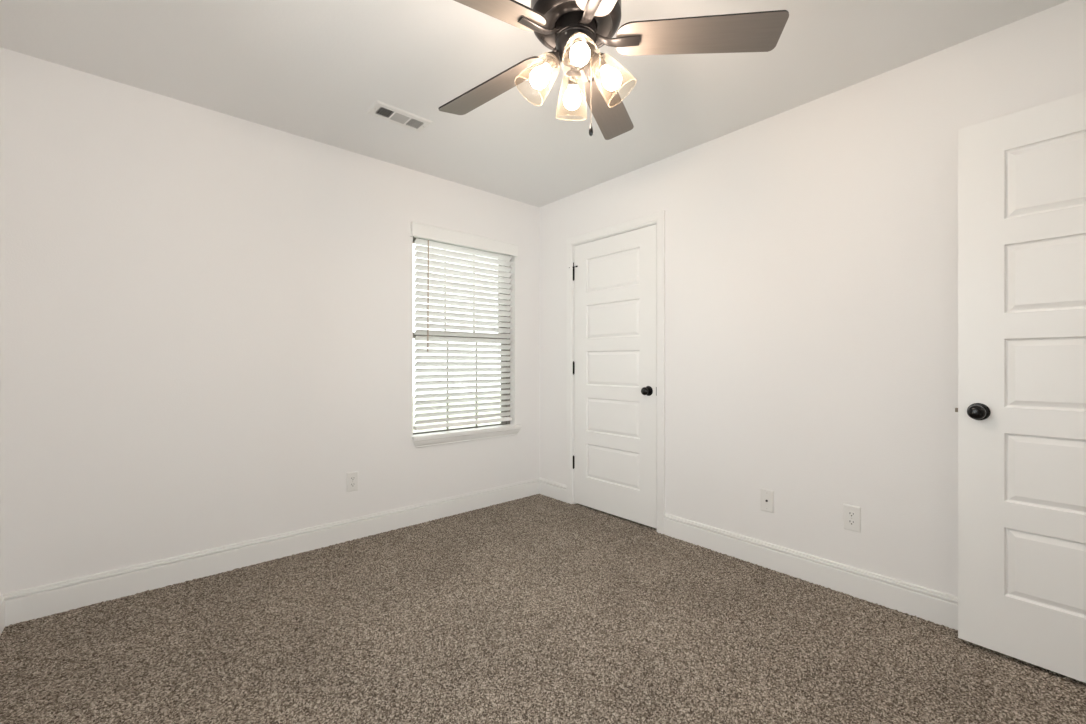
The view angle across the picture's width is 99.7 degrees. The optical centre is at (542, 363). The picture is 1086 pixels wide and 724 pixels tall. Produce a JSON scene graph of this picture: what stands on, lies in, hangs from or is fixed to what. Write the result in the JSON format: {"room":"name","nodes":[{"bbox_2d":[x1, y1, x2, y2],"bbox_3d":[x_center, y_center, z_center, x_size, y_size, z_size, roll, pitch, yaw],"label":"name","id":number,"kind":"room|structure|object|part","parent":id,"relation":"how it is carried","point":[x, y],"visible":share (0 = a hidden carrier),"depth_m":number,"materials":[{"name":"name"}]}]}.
{"room":"empty bedroom","nodes":[
{"label":"empty bedroom","id":0,"kind":"room"},
{"bbox_2d":[0,47,538,594],"bbox_3d":[-1.205,-0.104,2.976,3.286,2.460,0.140,0,0,-41],"label":"wall","id":1,"kind":"structure","parent":0,"point":[206,315],"depth_m":2.38,"materials":[{"name":"white paint"}]},
{"bbox_2d":[1,478,538,625],"bbox_3d":[-1.154,1.044,2.917,3.006,0.140,0.016,0,0,-41],"label":"baseboard","id":2,"kind":"structure","parent":1,"relation":"attached to","point":[28,604],"depth_m":2.44,"materials":[{"name":"white wood"}]},
{"bbox_2d":[347,471,357,491],"bbox_3d":[-1.198,0.744,2.883,0.071,0.121,0.008,0,0,-41],"label":"wall outlet","id":3,"kind":"object","parent":1,"relation":"attached to","point":[352,477],"visible":1,"depth_m":2.88,"materials":[{"name":"white plastic"}]},
{"bbox_2d":[412,236,521,447],"bbox_3d":[-0.591,-0.177,3.494,0.951,1.523,0.192,0,0,-41],"label":"window","id":4,"kind":"structure","parent":1,"relation":"in","point":[504,428],"depth_m":3.47,"materials":[{"name":"white wood"}]},
{"bbox_3d":[-0.654,-0.540,3.530,0.841,0.722,0.028,0,0,-41],"label":"sash","id":5,"kind":"part","parent":4,"relation":"part of","materials":[{"name":"grey"}]},
{"bbox_3d":[-0.630,0.150,3.502,0.841,0.738,0.028,0,0,-41],"label":"sash","id":6,"kind":"part","parent":4,"relation":"part of","materials":[{"name":"grey"}]},
{"bbox_2d":[410,221,517,429],"bbox_3d":[-0.575,-0.252,3.450,0.911,1.434,0.100,0,0,-41],"label":"window blind","id":7,"kind":"object","parent":4,"relation":"attached to","point":[418,230],"visible":1,"depth_m":3.43,"materials":[{"name":"white plastic"}]},
{"bbox_3d":[-0.583,0.452,3.476,0.837,0.027,0.050,0,0,-41],"label":"rail","id":8,"kind":"part","parent":7,"relation":"part of","materials":[{"name":"white plastic"}]},
{"bbox_3d":[-0.370,-0.220,3.651,0.009,1.332,0.044,0,0,-41],"label":"ladder cord","id":9,"kind":"part","parent":7,"relation":"part of","materials":[{"name":"white fabric"}]},
{"bbox_3d":[-0.558,0.510,3.465,0.941,0.021,0.104,0,0,-41],"label":"sill","id":10,"kind":"part","parent":4,"relation":"part of","materials":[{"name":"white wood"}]},
{"bbox_2d":[0,0,1068,206],"bbox_3d":[-0.020,-1.384,1.628,3.286,0.100,3.730,0,0,-41],"label":"ceiling","id":11,"kind":"structure","parent":0,"point":[314,70],"depth_m":2.06,"materials":[{"name":"white paint"}]},
{"bbox_2d":[366,100,431,131],"bbox_3d":[-0.775,-1.325,2.479,0.311,0.017,0.150,0,0,-41],"label":"ceiling vent","id":12,"kind":"object","parent":11,"relation":"in","point":[395,115],"visible":1,"depth_m":2.46,"materials":[{"name":"white metal"}]},
{"bbox_2d":[438,0,788,139],"bbox_3d":[0.074,-1.041,1.512,1.267,0.584,1.263,0,0,-41],"label":"ceiling fan","id":13,"kind":"object","parent":11,"relation":"hanging from","point":[573,30],"visible":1,"depth_m":1.49,"materials":[{"name":"brown wood"}]},
{"bbox_3d":[-0.194,-1.060,1.764,0.526,0.006,0.138,0,14,40],"label":"blade","id":14,"kind":"part","parent":13,"relation":"part of","materials":[{"name":"brown wood"}]},
{"bbox_3d":[-0.228,-1.060,1.301,0.526,0.006,0.138,0,13,-32],"label":"blade","id":15,"kind":"part","parent":13,"relation":"part of","materials":[{"name":"brown wood"}]},
{"bbox_3d":[-0.011,-0.947,1.507,0.066,0.080,0.062,0,0,-41],"label":"light bulb","id":16,"kind":"part","parent":13,"relation":"part of","materials":[{"name":"white glass"}]},
{"bbox_2d":[544,56,555,70],"bbox_3d":[0.024,-0.986,1.507,0.040,0.039,0.034,0,0,-2],"label":"socket","id":17,"kind":"object","parent":13,"relation":"attached to","point":[550,63],"depth_m":1.49,"materials":[{"name":"brown metal"}]},
{"bbox_3d":[0.036,-1.008,1.508,0.057,0.056,0.054,0,0,-41],"label":"lamp arm","id":18,"kind":"part","parent":13,"relation":"part of","materials":[{"name":"brown metal"}]},
{"bbox_3d":[0.105,-0.947,1.628,0.062,0.080,0.066,0,0,-41],"label":"light bulb","id":19,"kind":"part","parent":13,"relation":"part of","materials":[{"name":"white glass"}]},
{"bbox_2d":[568,77,577,84],"bbox_3d":[0.105,-0.986,1.594,0.034,0.039,0.040,0,0,-2],"label":"socket","id":20,"kind":"object","parent":13,"relation":"attached to","point":[571,80],"depth_m":1.58,"materials":[{"name":"brown metal"}]},
{"bbox_3d":[0.106,-1.008,1.581,0.054,0.056,0.057,0,0,-41],"label":"lamp arm","id":21,"kind":"part","parent":13,"relation":"part of","materials":[{"name":"brown metal"}]},
{"bbox_3d":[0.109,-1.008,1.438,0.055,0.056,0.057,0,0,-41],"label":"lamp arm","id":22,"kind":"part","parent":13,"relation":"part of","materials":[{"name":"brown metal"}]},
{"bbox_3d":[0.111,-0.947,1.391,0.062,0.080,0.066,0,0,-41],"label":"light bulb","id":23,"kind":"part","parent":13,"relation":"part of","materials":[{"name":"white glass"}]},
{"bbox_3d":[0.202,-1.060,1.126,0.138,0.006,0.526,14,-3,-13],"label":"blade","id":24,"kind":"part","parent":13,"relation":"part of","materials":[{"name":"brown wood"}]},
{"bbox_3d":[0.179,-1.008,1.511,0.057,0.056,0.055,0,0,-41],"label":"lamp arm","id":25,"kind":"part","parent":13,"relation":"part of","materials":[{"name":"brown metal"}]},
{"bbox_2d":[595,58,606,71],"bbox_3d":[0.192,-0.986,1.513,0.040,0.039,0.034,0,0,-2],"label":"socket","id":26,"kind":"object","parent":13,"relation":"attached to","point":[601,65],"depth_m":1.50,"materials":[{"name":"brown metal"}]},
{"bbox_3d":[0.257,-1.060,1.875,0.138,0.006,0.526,-15,-5,22],"label":"blade","id":27,"kind":"part","parent":13,"relation":"part of","materials":[{"name":"brown wood"}]},
{"bbox_3d":[0.226,-0.947,1.513,0.066,0.080,0.062,0,0,-41],"label":"light bulb","id":28,"kind":"part","parent":13,"relation":"part of","materials":[{"name":"white glass"}]},
{"bbox_3d":[0.502,-1.060,1.481,0.526,0.006,0.138,0,-14,4],"label":"blade","id":29,"kind":"part","parent":13,"relation":"part of","materials":[{"name":"brown wood"}]},
{"bbox_2d":[0,494,1085,723],"bbox_3d":[0.033,1.107,1.674,3.150,0.011,3.454,0,0,-41],"label":"floor","id":30,"kind":"structure","parent":0,"point":[538,608],"depth_m":1.78,"materials":[{"name":"carpet"}]},
{"bbox_2d":[539,0,1085,596],"bbox_3d":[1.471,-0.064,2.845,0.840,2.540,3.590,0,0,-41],"label":"wall","id":31,"kind":"structure","parent":0,"point":[811,248],"depth_m":2.28,"materials":[{"name":"white paint"}]},
{"bbox_2d":[539,477,565,501],"bbox_3d":[0.080,1.044,3.779,0.016,0.140,0.351,0,0,-41],"label":"baseboard","id":32,"kind":"structure","parent":31,"relation":"attached to","point":[552,489],"depth_m":3.77,"materials":[{"name":"white wood"}]},
{"bbox_2d":[569,224,656,527],"bbox_3d":[0.474,0.085,3.322,0.098,2.014,0.803,0,0,-41],"label":"door","id":33,"kind":"structure","parent":31,"relation":"in","point":[615,277],"depth_m":3.28,"materials":[{"name":"white wood"}]},
{"bbox_3d":[0.684,0.184,3.052,0.054,0.054,0.054,0,0,-41],"label":"knob","id":34,"kind":"part","parent":33,"relation":"part of","materials":[{"name":"black metal"}]},
{"bbox_2d":[566,210,664,533],"bbox_3d":[0.516,0.062,3.333,0.088,2.108,0.903,0,0,-41],"label":"door frame","id":35,"kind":"structure","parent":31,"relation":"attached to","point":[658,218],"depth_m":3.13,"materials":[{"name":"white wood"}]},
{"bbox_2d":[761,488,773,512],"bbox_3d":[1.216,0.746,2.488,0.014,0.121,0.071,0,0,-41],"label":"cable jack plate","id":36,"kind":"object","parent":31,"relation":"attached to","point":[767,496],"visible":1,"depth_m":2.49,"materials":[{"name":"white plastic"}]},
{"bbox_2d":[664,513,957,629],"bbox_3d":[1.514,1.044,2.147,0.016,0.140,2.204,0,0,-41],"label":"baseboard","id":37,"kind":"structure","parent":31,"relation":"attached to","point":[941,608],"depth_m":2.26,"materials":[{"name":"white wood"}]},
{"bbox_2d":[843,504,860,532],"bbox_3d":[1.479,0.741,2.193,0.008,0.121,0.071,0,0,-41],"label":"wall outlet","id":38,"kind":"object","parent":31,"relation":"attached to","point":[851,514],"visible":1,"depth_m":2.19,"materials":[{"name":"white plastic"}]},
{"bbox_2d":[847,519,855,525],"bbox_3d":[1.477,0.760,2.191,0.002,0.025,0.034,0,0,-41],"label":"receptacle","id":39,"kind":"object","parent":38,"relation":"attached to","point":[850,522],"depth_m":2.19,"materials":[{"name":"white plastic"}]},
{"bbox_2d":[847,511,855,517],"bbox_3d":[1.477,0.722,2.191,0.002,0.025,0.034,0,0,-41],"label":"receptacle","id":40,"kind":"object","parent":38,"relation":"attached to","point":[850,514],"depth_m":2.19,"materials":[{"name":"white plastic"}]},
{"bbox_3d":[1.165,-0.104,0.280,3.006,2.460,0.140,0,0,-41],"label":"wall","id":41,"kind":"structure","parent":0,"visible":0},
{"bbox_2d":[955,91,1085,682],"bbox_3d":[1.898,0.081,1.529,0.160,2.017,0.786,0,0,-38],"label":"door","id":42,"kind":"structure","parent":41,"relation":"in","point":[1021,410],"depth_m":1.68,"materials":[{"name":"white wood"}]},
{"bbox_3d":[1.657,0.186,1.749,0.054,0.054,0.054,0,0,-38],"label":"knob","id":43,"kind":"part","parent":42,"relation":"part of","materials":[{"name":"black metal"}]},
{"bbox_3d":[-1.155,-0.104,0.537,0.140,2.460,3.590,0,0,-41],"label":"wall","id":44,"kind":"structure","parent":0,"visible":0},
{"bbox_2d":[0,595,4,635],"bbox_3d":[-1.143,1.044,0.640,0.016,0.140,3.450,0,0,-41],"label":"baseboard","id":45,"kind":"structure","parent":44,"relation":"attached to","point":[2,602],"depth_m":1.89,"materials":[{"name":"white wood"}]},
{"label":"outside","id":46,"kind":"structure","parent":0,"visible":0},
{"bbox_2d":[413,394,499,431],"bbox_3d":[-5.365,1.531,9.984,28.000,0.150,15.840,0,0,-41],"label":"ground","id":47,"kind":"structure","parent":46,"point":[439,398],"depth_m":13.89,"materials":[{"name":"grey"}]}
]}

